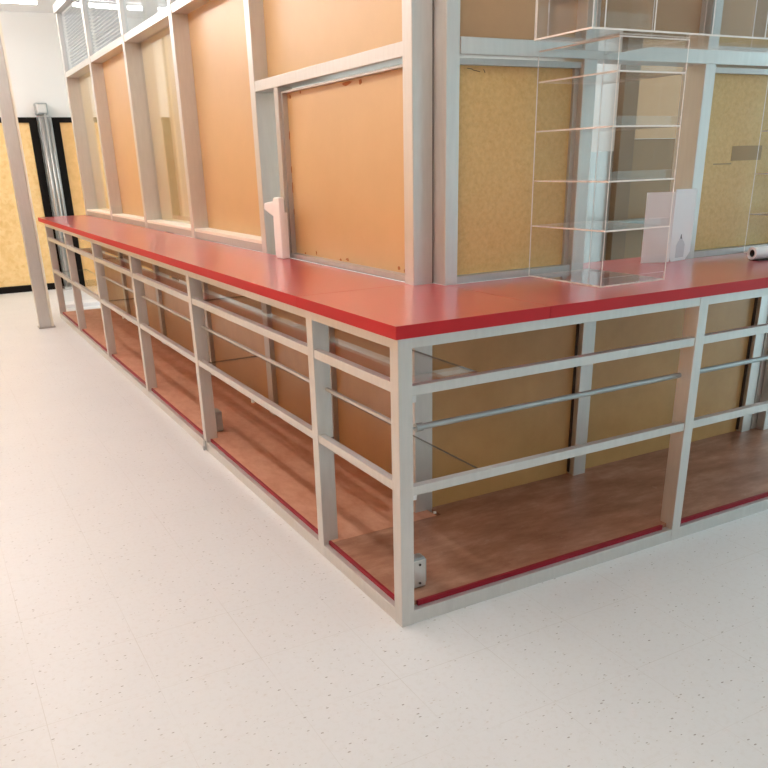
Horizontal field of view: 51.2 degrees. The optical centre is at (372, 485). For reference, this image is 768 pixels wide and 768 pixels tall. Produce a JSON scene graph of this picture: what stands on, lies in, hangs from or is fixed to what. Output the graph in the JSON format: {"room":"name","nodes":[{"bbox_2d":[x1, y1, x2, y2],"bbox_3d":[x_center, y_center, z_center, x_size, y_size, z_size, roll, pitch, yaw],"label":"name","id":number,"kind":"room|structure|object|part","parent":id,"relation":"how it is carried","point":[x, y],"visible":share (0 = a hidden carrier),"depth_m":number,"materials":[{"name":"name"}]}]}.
{"room":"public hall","nodes":[
{"label":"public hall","id":0,"kind":"room"},
{"bbox_2d":[0,0,166,18],"bbox_3d":[0.348,-3.255,3.548,9.500,0.100,13.900,-13,25,-26],"label":"ceiling","id":1,"kind":"structure","parent":0,"point":[134,8],"depth_m":8.60,"materials":[{"name":"white paint"}]},
{"bbox_2d":[0,0,36,4],"bbox_3d":[-4.385,-4.124,6.490,3.116,0.229,0.040,-13,25,-26],"label":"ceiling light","id":2,"kind":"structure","parent":1,"relation":"hanging from","point":[1,1],"depth_m":7.13,"materials":[{"name":"white"}]},
{"bbox_2d":[0,11,402,285],"bbox_3d":[-2.911,-4.021,9.771,9.500,2.950,0.100,-13,25,-26],"label":"wall","id":3,"kind":"structure","parent":0,"point":[31,39],"depth_m":8.98,"materials":[{"name":"white paint"}]},
{"bbox_2d":[0,117,63,293],"bbox_3d":[-4.335,-3.171,9.167,1.235,1.900,0.056,-13,25,-26],"label":"framed board","id":4,"kind":"object","parent":3,"relation":"attached to","point":[14,272],"visible":0.68,"depth_m":9.32,"materials":[{"name":"black paint"}]},
{"bbox_2d":[33,103,47,114],"bbox_3d":[-3.744,-4.255,9.045,0.130,0.120,0.145,-13,25,-26],"label":"junction box","id":5,"kind":"object","parent":3,"relation":"attached to","point":[39,108],"visible":0.99,"depth_m":8.99,"materials":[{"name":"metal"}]},
{"bbox_2d":[51,117,173,286],"bbox_3d":[-3.101,-3.453,9.779,1.255,1.900,0.056,-13,25,-26],"label":"framed board","id":6,"kind":"object","parent":3,"relation":"attached to","point":[62,126],"visible":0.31,"depth_m":9.42,"materials":[{"name":"black paint"}]},
{"bbox_2d":[0,265,767,767],"bbox_3d":[0.455,-0.411,4.646,9.500,0.100,13.800,-13,25,-26],"label":"floor","id":7,"kind":"structure","parent":0,"point":[156,611],"depth_m":2.41,"materials":[{"name":"plastic"}]},
{"bbox_2d":[0,20,55,328],"bbox_3d":[-3.031,-2.821,6.798,0.142,2.950,0.115,-13,25,-26],"label":"post","id":8,"kind":"object","parent":7,"relation":"on","point":[8,113],"visible":1,"depth_m":6.88,"materials":[{"name":"metal"}]},
{"bbox_3d":[-2.991,-1.458,7.347,0.142,0.012,0.115,-13,25,-26],"label":"foot plate","id":9,"kind":"part","parent":8,"relation":"part of","materials":[{"name":"metal"}]},
{"bbox_2d":[37,114,71,289],"bbox_3d":[-3.675,-3.293,9.383,0.190,1.930,0.135,-13,25,-26],"label":"post","id":10,"kind":"object","parent":7,"relation":"on","point":[45,123],"visible":0.64,"depth_m":9.24,"materials":[{"name":"metal"}]},
{"bbox_2d":[65,299,99,307],"bbox_3d":[-3.076,-1.938,8.513,0.440,0.035,0.240,-13,25,-26],"label":"threshold strip","id":11,"kind":"object","parent":7,"relation":"on","point":[90,302],"visible":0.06,"depth_m":8.44,"materials":[{"name":"white plastic"}]},
{"bbox_2d":[44,223,435,627],"bbox_3d":[-1.285,-1.055,5.053,0.482,0.884,6.538,-13,25,-26],"label":"frame","id":12,"kind":"object","parent":7,"relation":"on","point":[291,464],"depth_m":3.41,"materials":[{"name":"metal"}]},
{"bbox_3d":[-3.012,-2.041,7.626,0.059,0.884,0.045,-13,25,-26],"label":"post","id":13,"kind":"part","parent":12,"relation":"part of","materials":[{"name":"metal"}]},
{"bbox_3d":[-2.510,-1.709,6.767,0.059,0.884,0.045,-13,25,-26],"label":"post","id":14,"kind":"part","parent":12,"relation":"part of","materials":[{"name":"metal"}]},
{"bbox_2d":[56,237,127,257],"bbox_3d":[-2.345,-1.977,6.620,0.268,0.006,2.196,-13,25,-26],"label":"glass shelf","id":15,"kind":"object","parent":12,"relation":"attached to","point":[84,245],"visible":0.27,"depth_m":6.41,"materials":[{"name":"brown"}]},
{"bbox_2d":[60,269,131,300],"bbox_3d":[-2.337,-1.702,6.731,0.268,0.006,2.196,-13,25,-26],"label":"glass shelf","id":16,"kind":"object","parent":12,"relation":"attached to","point":[83,274],"visible":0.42,"depth_m":7.28,"materials":[{"name":"brown"}]},
{"bbox_3d":[-1.936,-1.330,5.784,0.059,0.884,0.045,-13,25,-26],"label":"post","id":17,"kind":"part","parent":12,"relation":"part of","materials":[{"name":"metal"}]},
{"bbox_3d":[-1.382,-0.964,4.835,0.059,0.884,0.045,-13,25,-26],"label":"post","id":18,"kind":"part","parent":12,"relation":"part of","materials":[{"name":"metal"}]},
{"bbox_2d":[103,256,236,299],"bbox_3d":[-1.258,-1.259,4.758,0.268,0.006,2.341,-13,25,-26],"label":"glass shelf","id":19,"kind":"object","parent":12,"relation":"attached to","point":[147,268],"visible":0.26,"depth_m":5.09,"materials":[{"name":"brown"}]},
{"bbox_2d":[110,298,255,361],"bbox_3d":[-1.250,-0.984,4.869,0.268,0.006,2.341,-13,25,-26],"label":"glass shelf","id":20,"kind":"object","parent":12,"relation":"attached to","point":[130,298],"visible":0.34,"depth_m":4.89,"materials":[{"name":"brown"}]},
{"bbox_3d":[-0.823,-0.595,3.877,0.059,0.884,0.045,-13,25,-26],"label":"post","id":21,"kind":"part","parent":12,"relation":"part of","materials":[{"name":"metal"}]},
{"bbox_3d":[-1.479,-1.408,4.803,0.038,0.031,6.448,-13,25,-26],"label":"rail","id":22,"kind":"part","parent":12,"relation":"part of","materials":[{"name":"metal"}]},
{"bbox_2d":[214,408,222,431],"bbox_3d":[-0.802,-0.336,4.114,0.046,0.105,0.086,-13,25,-26],"label":"outlet box","id":23,"kind":"object","parent":12,"relation":"on","point":[218,414],"visible":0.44,"depth_m":4.08,"materials":[{"name":"metal"}]},
{"bbox_3d":[-1.479,-1.291,4.848,0.026,0.029,6.448,-13,25,-26],"label":"rail","id":24,"kind":"part","parent":12,"relation":"part of","materials":[{"name":"metal"}]},
{"bbox_3d":[-1.471,-1.020,4.957,0.026,0.028,6.448,-13,25,-26],"label":"rail","id":25,"kind":"part","parent":12,"relation":"part of","materials":[{"name":"metal"}]},
{"bbox_2d":[38,215,407,306],"bbox_3d":[-1.537,-1.623,5.251,0.440,0.036,6.197,-13,25,-26],"label":"countertop","id":26,"kind":"structure","parent":12,"relation":"on","point":[267,275],"depth_m":3.59,"materials":[{"name":"red laminate"}]},
{"bbox_2d":[264,197,289,258],"bbox_3d":[-0.441,-1.191,3.693,0.043,0.264,0.189,-13,25,-26],"label":"soap dispenser","id":27,"kind":"object","parent":26,"relation":"on","point":[275,208],"visible":1,"depth_m":3.63,"materials":[{"name":"white plastic"}]},
{"bbox_3d":[-0.420,-1.159,3.700,0.014,0.200,0.140,-13,25,-26],"label":"plate","id":28,"kind":"part","parent":27,"relation":"part of","materials":[{"name":"white plastic"}]},
{"bbox_3d":[-1.456,-0.624,5.119,0.038,0.046,6.448,-13,25,-26],"label":"rail","id":29,"kind":"part","parent":12,"relation":"part of","materials":[{"name":"metal"}]},
{"bbox_3d":[-0.915,-0.826,3.984,0.014,0.012,4.199,-13,25,-26],"label":"rod","id":30,"kind":"part","parent":12,"relation":"part of","materials":[{"name":"metal"}]},
{"bbox_3d":[-0.170,-0.164,2.760,0.059,0.884,0.045,-13,25,-26],"label":"post","id":31,"kind":"part","parent":12,"relation":"part of","materials":[{"name":"metal"}]},
{"bbox_2d":[204,296,476,372],"bbox_3d":[-0.247,-0.592,3.029,0.268,0.006,1.874,-13,25,-26],"label":"glass shelf","id":32,"kind":"object","parent":12,"relation":"in","point":[474,371],"visible":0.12,"depth_m":2.54,"materials":[{"name":"brown"}]},
{"bbox_2d":[209,356,477,468],"bbox_3d":[-0.239,-0.317,3.139,0.268,0.006,1.874,-13,25,-26],"label":"glass shelf","id":33,"kind":"object","parent":12,"relation":"attached to","point":[251,356],"visible":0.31,"depth_m":2.98,"materials":[{"name":"brown"}]},
{"bbox_3d":[0.087,0.013,2.303,0.045,0.884,0.045,-13,25,-26],"label":"corner post","id":34,"kind":"part","parent":12,"relation":"part of","materials":[{"name":"metal"}]},
{"bbox_2d":[297,283,549,339],"bbox_3d":[0.133,-0.550,2.463,0.515,0.036,0.644,-13,25,-26],"label":"countertop","id":35,"kind":"structure","parent":12,"relation":"on","point":[400,312],"depth_m":2.32,"materials":[{"name":"red laminate"}]},
{"bbox_2d":[104,265,767,515],"bbox_3d":[-0.440,-1.423,5.908,1.937,0.882,6.215,-13,25,-26],"label":"wall","id":36,"kind":"structure","parent":7,"relation":"on","point":[504,437],"depth_m":3.44,"materials":[{"name":"wood"}]},
{"bbox_3d":[-2.456,-2.024,7.548,0.012,0.882,1.080,-13,25,-26],"label":"board panel","id":37,"kind":"part","parent":36,"relation":"part of","materials":[{"name":"brown wood"}]},
{"bbox_3d":[-2.187,-1.841,7.074,0.052,0.882,0.070,-13,25,-26],"label":"post","id":38,"kind":"part","parent":36,"relation":"part of","materials":[{"name":"metal"}]},
{"bbox_3d":[-1.894,-1.653,6.585,0.012,0.882,1.130,-13,25,-26],"label":"board panel","id":39,"kind":"part","parent":36,"relation":"part of","materials":[{"name":"brown wood"}]},
{"bbox_3d":[-1.613,-1.462,6.090,0.052,0.882,0.070,-13,25,-26],"label":"post","id":40,"kind":"part","parent":36,"relation":"part of","materials":[{"name":"metal"}]},
{"bbox_3d":[-1.322,-1.275,5.606,0.012,0.882,1.120,-13,25,-26],"label":"board panel","id":41,"kind":"part","parent":36,"relation":"part of","materials":[{"name":"brown wood"}]},
{"bbox_3d":[-1.044,-1.086,5.115,0.052,0.882,0.070,-13,25,-26],"label":"post","id":42,"kind":"part","parent":36,"relation":"part of","materials":[{"name":"metal"}]},
{"bbox_2d":[52,0,404,281],"bbox_3d":[-1.201,-2.639,5.029,0.380,2.065,6.220,-13,25,-26],"label":"wall","id":43,"kind":"structure","parent":36,"relation":"on","point":[194,116],"depth_m":3.89,"materials":[{"name":"aluminium"},{"name":"wood particle board"},{"name":"clear glass"}]},
{"bbox_3d":[-1.332,-3.316,4.691,0.130,0.070,6.220,-13,25,-26],"label":"rail","id":44,"kind":"part","parent":43,"relation":"part of","materials":[{"name":"metal"}]},
{"bbox_2d":[62,0,94,66],"bbox_3d":[-2.502,-3.851,6.823,0.034,0.464,1.070,-13,25,-26],"label":"blind","id":45,"kind":"object","parent":43,"relation":"attached to","point":[74,7],"visible":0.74,"depth_m":6.89,"materials":[{"name":"grey"}]},
{"bbox_3d":[-2.760,-3.217,7.630,0.120,1.280,0.060,-13,25,-26],"label":"post","id":46,"kind":"part","parent":43,"relation":"part of","materials":[{"name":"metal"}]},
{"bbox_3d":[-2.430,-3.065,7.168,0.008,1.145,1.110,-13,25,-26],"label":"board panel","id":47,"kind":"part","parent":43,"relation":"part of","materials":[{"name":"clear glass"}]},
{"bbox_2d":[90,0,120,49],"bbox_3d":[-1.970,-3.500,5.913,0.034,0.464,0.950,-13,25,-26],"label":"blind","id":48,"kind":"object","parent":43,"relation":"attached to","point":[95,1],"visible":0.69,"depth_m":5.98,"materials":[{"name":"grey"}]},
{"bbox_3d":[-2.200,-2.848,6.671,0.120,1.280,0.060,-13,25,-26],"label":"post","id":49,"kind":"part","parent":43,"relation":"part of","materials":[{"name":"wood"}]},
{"bbox_3d":[-1.879,-2.687,6.189,0.012,1.145,1.140,-13,25,-26],"label":"board panel","id":50,"kind":"part","parent":43,"relation":"part of","materials":[{"name":"brown wood"}]},
{"bbox_3d":[-1.321,-2.830,4.910,0.116,0.045,6.020,-13,25,-26],"label":"header rail","id":51,"kind":"part","parent":43,"relation":"part of","materials":[{"name":"metal"}]},
{"bbox_3d":[-1.626,-2.469,5.688,0.120,1.280,0.060,-13,25,-26],"label":"post","id":52,"kind":"part","parent":43,"relation":"part of","materials":[{"name":"metal"}]},
{"bbox_3d":[-1.296,-2.316,5.226,0.008,1.145,1.110,-13,25,-26],"label":"board panel","id":53,"kind":"part","parent":43,"relation":"part of","materials":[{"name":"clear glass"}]},
{"bbox_3d":[-1.620,-1.925,5.908,0.096,0.038,4.670,-13,25,-26],"label":"sill","id":54,"kind":"part","parent":43,"relation":"part of","materials":[{"name":"metal"}]},
{"bbox_3d":[-1.066,-2.099,4.730,0.120,1.280,0.060,-13,25,-26],"label":"post","id":55,"kind":"part","parent":43,"relation":"part of","materials":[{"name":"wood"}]},
{"bbox_3d":[-0.747,-1.940,4.251,0.012,1.145,1.130,-13,25,-26],"label":"board panel","id":56,"kind":"part","parent":43,"relation":"part of","materials":[{"name":"brown wood"}]},
{"bbox_3d":[-0.497,-1.723,3.755,0.120,1.280,0.060,-13,25,-26],"label":"post","id":57,"kind":"part","parent":43,"relation":"part of","materials":[{"name":"metal"}]},
{"bbox_3d":[-0.173,-1.618,3.124,0.093,0.044,1.350,-13,25,-26],"label":"rail","id":58,"kind":"part","parent":43,"relation":"part of","materials":[{"name":"metal"}]},
{"bbox_3d":[-0.156,-1.850,3.045,0.012,0.442,1.350,-13,25,-26],"label":"board panel","id":59,"kind":"part","parent":43,"relation":"part of","materials":[{"name":"brown wood"}]},
{"bbox_3d":[-0.100,-1.223,3.163,0.012,0.673,1.095,-13,25,-26],"label":"board panel","id":60,"kind":"part","parent":43,"relation":"part of","materials":[{"name":"brown wood"}]},
{"bbox_3d":[-0.784,-0.920,4.684,0.012,0.882,0.990,-13,25,-26],"label":"board panel","id":61,"kind":"part","parent":36,"relation":"part of","materials":[{"name":"brown wood"}]},
{"bbox_3d":[-0.537,-0.751,4.247,0.052,0.882,0.070,-13,25,-26],"label":"post","id":62,"kind":"part","parent":36,"relation":"part of","materials":[{"name":"metal"}]},
{"bbox_3d":[-0.349,-0.632,3.939,0.012,0.882,0.690,-13,25,-26],"label":"board panel","id":63,"kind":"part","parent":36,"relation":"part of","materials":[{"name":"brown wood"}]},
{"bbox_3d":[-0.177,-0.513,3.630,0.052,0.882,0.055,-13,25,-26],"label":"post","id":64,"kind":"part","parent":36,"relation":"part of","materials":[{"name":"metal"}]},
{"bbox_3d":[-0.001,-0.403,3.343,0.012,0.882,0.655,-13,25,-26],"label":"board panel","id":65,"kind":"part","parent":36,"relation":"part of","materials":[{"name":"brown wood"}]},
{"bbox_3d":[0.518,-0.338,3.146,0.696,0.882,0.012,-13,25,-26],"label":"board panel","id":66,"kind":"part","parent":36,"relation":"part of","materials":[{"name":"brown wood"}]},
{"bbox_3d":[0.859,-0.410,3.298,0.065,0.882,0.055,-13,25,-26],"label":"post","id":67,"kind":"part","parent":36,"relation":"part of","materials":[{"name":"metal"}]},
{"bbox_3d":[1.319,-0.522,3.543,1.000,0.882,0.012,-13,25,-26],"label":"board panel","id":68,"kind":"part","parent":36,"relation":"part of","materials":[{"name":"brown wood"}]},
{"bbox_3d":[1.788,-0.626,3.768,0.062,0.882,0.057,-13,25,-26],"label":"post","id":69,"kind":"part","parent":36,"relation":"part of","materials":[{"name":"metal"}]},
{"bbox_3d":[1.851,-0.645,3.809,0.055,0.882,0.060,-13,25,-26],"label":"post","id":70,"kind":"part","parent":36,"relation":"part of","materials":[{"name":"metal"}]},
{"bbox_2d":[333,288,767,622],"bbox_3d":[1.007,-0.319,3.058,2.390,0.884,0.610,-13,25,-26],"label":"frame","id":71,"kind":"object","parent":7,"relation":"on","point":[480,548],"depth_m":2.83,"materials":[{"name":"metal"}]},
{"bbox_2d":[414,553,425,587],"bbox_3d":[0.142,0.271,2.538,0.056,0.105,0.046,-13,25,-26],"label":"outlet box","id":72,"kind":"object","parent":71,"relation":"attached to","point":[419,559],"visible":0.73,"depth_m":2.52,"materials":[{"name":"metal"}]},
{"bbox_3d":[1.118,-0.494,2.702,2.315,0.028,0.026,-13,25,-26],"label":"rail","id":73,"kind":"part","parent":71,"relation":"part of","materials":[{"name":"metal"}]},
{"bbox_3d":[1.112,-0.620,2.656,2.315,0.031,0.038,-13,25,-26],"label":"rail","id":74,"kind":"part","parent":71,"relation":"part of","materials":[{"name":"metal"}]},
{"bbox_3d":[1.106,-0.391,2.776,2.313,0.020,0.018,-13,25,-26],"label":"rod","id":75,"kind":"part","parent":71,"relation":"part of","materials":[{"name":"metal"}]},
{"bbox_3d":[1.126,-0.219,2.813,2.315,0.028,0.026,-13,25,-26],"label":"rail","id":76,"kind":"part","parent":71,"relation":"part of","materials":[{"name":"metal"}]},
{"bbox_3d":[1.135,0.164,2.972,2.315,0.046,0.038,-13,25,-26],"label":"rail","id":77,"kind":"part","parent":71,"relation":"part of","materials":[{"name":"metal"}]},
{"bbox_2d":[447,253,767,318],"bbox_3d":[1.198,-0.808,3.027,1.946,0.036,0.712,-13,25,-26],"label":"countertop","id":78,"kind":"structure","parent":71,"relation":"on","point":[690,278],"depth_m":2.68,"materials":[{"name":"red laminate"}]},
{"bbox_2d":[529,35,689,287],"bbox_3d":[0.770,-1.065,2.679,0.290,0.722,0.365,-13,25,-26],"label":"case","id":79,"kind":"object","parent":78,"relation":"on","point":[619,43],"visible":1,"depth_m":2.59,"materials":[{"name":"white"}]},
{"bbox_3d":[0.645,-1.036,2.617,0.004,0.722,0.365,-13,25,-26],"label":"panel","id":80,"kind":"part","parent":79,"relation":"part of","materials":[{"name":"clear glass"}]},
{"bbox_3d":[0.780,-0.732,2.813,0.282,0.004,0.365,-13,25,-26],"label":"panel","id":81,"kind":"part","parent":79,"relation":"part of","materials":[{"name":"clear plastic"}]},
{"bbox_2d":[532,221,668,231],"bbox_3d":[0.776,-0.890,2.748,0.282,0.005,0.361,-13,25,-26],"label":"shelf","id":82,"kind":"object","parent":79,"relation":"attached to","point":[595,226],"depth_m":2.71,"materials":[{"name":"clear glass"}]},
{"bbox_2d":[534,178,673,182],"bbox_3d":[0.772,-1.028,2.692,0.282,0.005,0.361,-13,25,-26],"label":"shelf","id":83,"kind":"object","parent":79,"relation":"attached to","point":[601,180],"depth_m":2.61,"materials":[{"name":"clear glass"}]},
{"bbox_2d":[537,125,679,132],"bbox_3d":[0.768,-1.173,2.634,0.282,0.005,0.361,-13,25,-26],"label":"shelf","id":84,"kind":"object","parent":79,"relation":"attached to","point":[612,128],"depth_m":2.56,"materials":[{"name":"clear glass"}]},
{"bbox_2d":[539,70,684,84],"bbox_3d":[0.764,-1.312,2.578,0.282,0.005,0.361,-13,25,-26],"label":"shelf","id":85,"kind":"object","parent":79,"relation":"attached to","point":[609,77],"depth_m":2.54,"materials":[{"name":"clear glass"}]},
{"bbox_3d":[0.760,-1.397,2.545,0.282,0.004,0.365,-13,25,-26],"label":"panel","id":86,"kind":"part","parent":79,"relation":"part of","materials":[{"name":"clear glass"}]},
{"bbox_3d":[0.896,-1.093,2.742,0.004,0.722,0.365,-13,25,-26],"label":"panel","id":87,"kind":"part","parent":79,"relation":"part of","materials":[{"name":"clear glass"}]},
{"bbox_2d":[534,0,767,52],"bbox_3d":[1.203,-1.608,2.573,1.510,0.340,0.247,-13,25,-26],"label":"case","id":88,"kind":"object","parent":79,"relation":"on","point":[700,41],"visible":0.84,"depth_m":2.46,"materials":[{"name":"white"}]},
{"bbox_3d":[1.145,-1.646,2.672,1.500,0.330,0.005,-13,25,-26],"label":"panel","id":89,"kind":"part","parent":88,"relation":"part of","materials":[{"name":"clear glass"}]},
{"bbox_3d":[0.543,-1.457,2.245,0.005,0.330,0.247,-13,25,-26],"label":"panel","id":90,"kind":"part","parent":88,"relation":"part of","materials":[{"name":"clear glass"}]},
{"bbox_3d":[1.208,-1.453,2.635,1.510,0.005,0.247,-13,25,-26],"label":"panel","id":91,"kind":"part","parent":88,"relation":"part of","materials":[{"name":"clear glass"}]},
{"bbox_2d":[641,188,696,262],"bbox_3d":[1.163,-1.028,3.166,0.242,0.270,0.086,-18,27,-35],"label":"carton","id":92,"kind":"object","parent":78,"relation":"on","point":[658,204],"visible":0.98,"depth_m":3.14,"materials":[{"name":"white cardboard"}]},
{"bbox_3d":[1.113,-1.004,3.120,0.115,0.262,0.003,-4,22,-6],"label":"panel","id":93,"kind":"part","parent":92,"relation":"part of","materials":[{"name":"white cardboard"}]},
{"bbox_3d":[1.226,-1.029,3.164,0.145,0.270,0.004,-18,27,-35],"label":"panel","id":94,"kind":"part","parent":92,"relation":"part of","materials":[{"name":"white cardboard"}]},
{"bbox_2d":[744,83,767,252],"bbox_3d":[1.764,-1.308,3.213,0.290,0.722,0.287,-13,25,-26],"label":"case","id":95,"kind":"object","parent":78,"relation":"on","point":[763,213],"visible":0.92,"depth_m":3.29,"materials":[{"name":"white"}]},
{"bbox_2d":[750,212,767,215],"bbox_3d":[1.770,-1.117,3.288,0.282,0.005,0.283,-13,25,-26],"label":"shelf","id":96,"kind":"object","parent":95,"relation":"attached to","point":[764,213],"depth_m":3.32,"materials":[{"name":"clear plastic"}]},
{"bbox_2d":[749,258,767,260],"bbox_3d":[1.584,-0.900,3.174,0.185,0.003,0.048,-10,23,-20],"label":"tray","id":97,"kind":"object","parent":78,"relation":"on","point":[766,259],"visible":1,"depth_m":3.14,"materials":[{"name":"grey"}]},
{"bbox_2d":[747,246,767,259],"bbox_3d":[1.575,-0.924,3.166,0.195,0.048,0.048,-10,23,-20],"label":"paper roll","id":98,"kind":"object","parent":97,"relation":"on","point":[761,252],"visible":1,"depth_m":3.13,"materials":[{"name":"white paper"}]},
{"bbox_3d":[1.087,-0.220,2.807,0.042,0.884,0.059,-13,25,-26],"label":"post","id":99,"kind":"part","parent":71,"relation":"part of","materials":[{"name":"metal"}]},
{"bbox_3d":[1.896,-0.661,3.763,0.040,0.824,0.042,-13,25,-26],"label":"post","id":100,"kind":"part","parent":71,"relation":"part of","materials":[{"name":"metal"}]},
{"bbox_2d":[402,0,767,512],"bbox_3d":[0.963,-1.395,2.967,1.895,2.950,0.134,-13,25,-26],"label":"wall","id":101,"kind":"structure","parent":7,"relation":"on","point":[470,67],"depth_m":2.79,"materials":[{"name":"metal"}]},
{"bbox_3d":[0.147,-1.224,2.603,0.078,2.950,0.060,-13,25,-26],"label":"corner post","id":102,"kind":"part","parent":101,"relation":"part of","materials":[{"name":"metal"}]},
{"bbox_3d":[0.222,-1.647,2.416,0.052,2.030,0.090,-13,25,-26],"label":"corner post","id":103,"kind":"part","parent":101,"relation":"part of","materials":[{"name":"metal"}]},
{"bbox_3d":[0.507,-0.767,2.895,0.511,0.024,0.034,-13,25,-26],"label":"sill","id":104,"kind":"part","parent":101,"relation":"part of","materials":[{"name":"metal"}]},
{"bbox_3d":[0.489,-1.088,2.781,0.511,0.655,0.012,-13,25,-26],"label":"board panel","id":105,"kind":"part","parent":101,"relation":"part of","materials":[{"name":"beige wood"}]},
{"bbox_3d":[0.715,-1.748,2.677,0.060,2.065,0.110,-13,25,-26],"label":"post","id":106,"kind":"part","parent":101,"relation":"part of","materials":[{"name":"metal"}]},
{"bbox_3d":[0.997,-1.559,2.906,1.701,0.049,0.104,-13,25,-26],"label":"rail","id":107,"kind":"part","parent":101,"relation":"part of","materials":[{"name":"metal"}]},
{"bbox_3d":[1.236,-1.867,2.935,0.057,2.065,0.110,-13,25,-26],"label":"post","id":108,"kind":"part","parent":101,"relation":"part of","materials":[{"name":"metal"}]},
{"bbox_3d":[1.539,-1.003,3.407,0.538,0.024,0.034,-13,25,-26],"label":"sill","id":109,"kind":"part","parent":101,"relation":"part of","materials":[{"name":"metal"}]},
{"bbox_3d":[1.522,-1.324,3.293,0.538,0.655,0.012,-13,25,-26],"label":"board panel","id":110,"kind":"part","parent":101,"relation":"part of","materials":[{"name":"beige wood"}]},
{"bbox_2d":[544,64,743,274],"bbox_3d":[1.828,-1.764,4.584,2.000,2.380,0.200,-13,25,-26],"label":"wall","id":111,"kind":"structure","parent":7,"relation":"on","point":[636,153],"depth_m":4.37,"materials":[{"name":"brown"}]},
{"bbox_3d":[1.099,-2.204,4.042,0.425,0.960,0.006,-13,25,-26],"label":"bright pane","id":112,"kind":"part","parent":111,"relation":"part of","materials":[{"name":"white glass"}]},
{"bbox_3d":[1.347,-1.638,4.413,0.105,2.300,0.100,-13,25,-26],"label":"post","id":113,"kind":"part","parent":111,"relation":"part of","materials":[{"name":"brown"}]},
{"bbox_3d":[2.019,-2.445,4.494,1.470,0.900,0.020,-13,25,-26],"label":"board panel","id":114,"kind":"part","parent":111,"relation":"part of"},
{"bbox_3d":[2.048,-1.379,4.928,1.470,1.398,0.020,-13,25,-26],"label":"board panel","id":115,"kind":"part","parent":111,"relation":"part of","materials":[{"name":"brown"}]}
]}

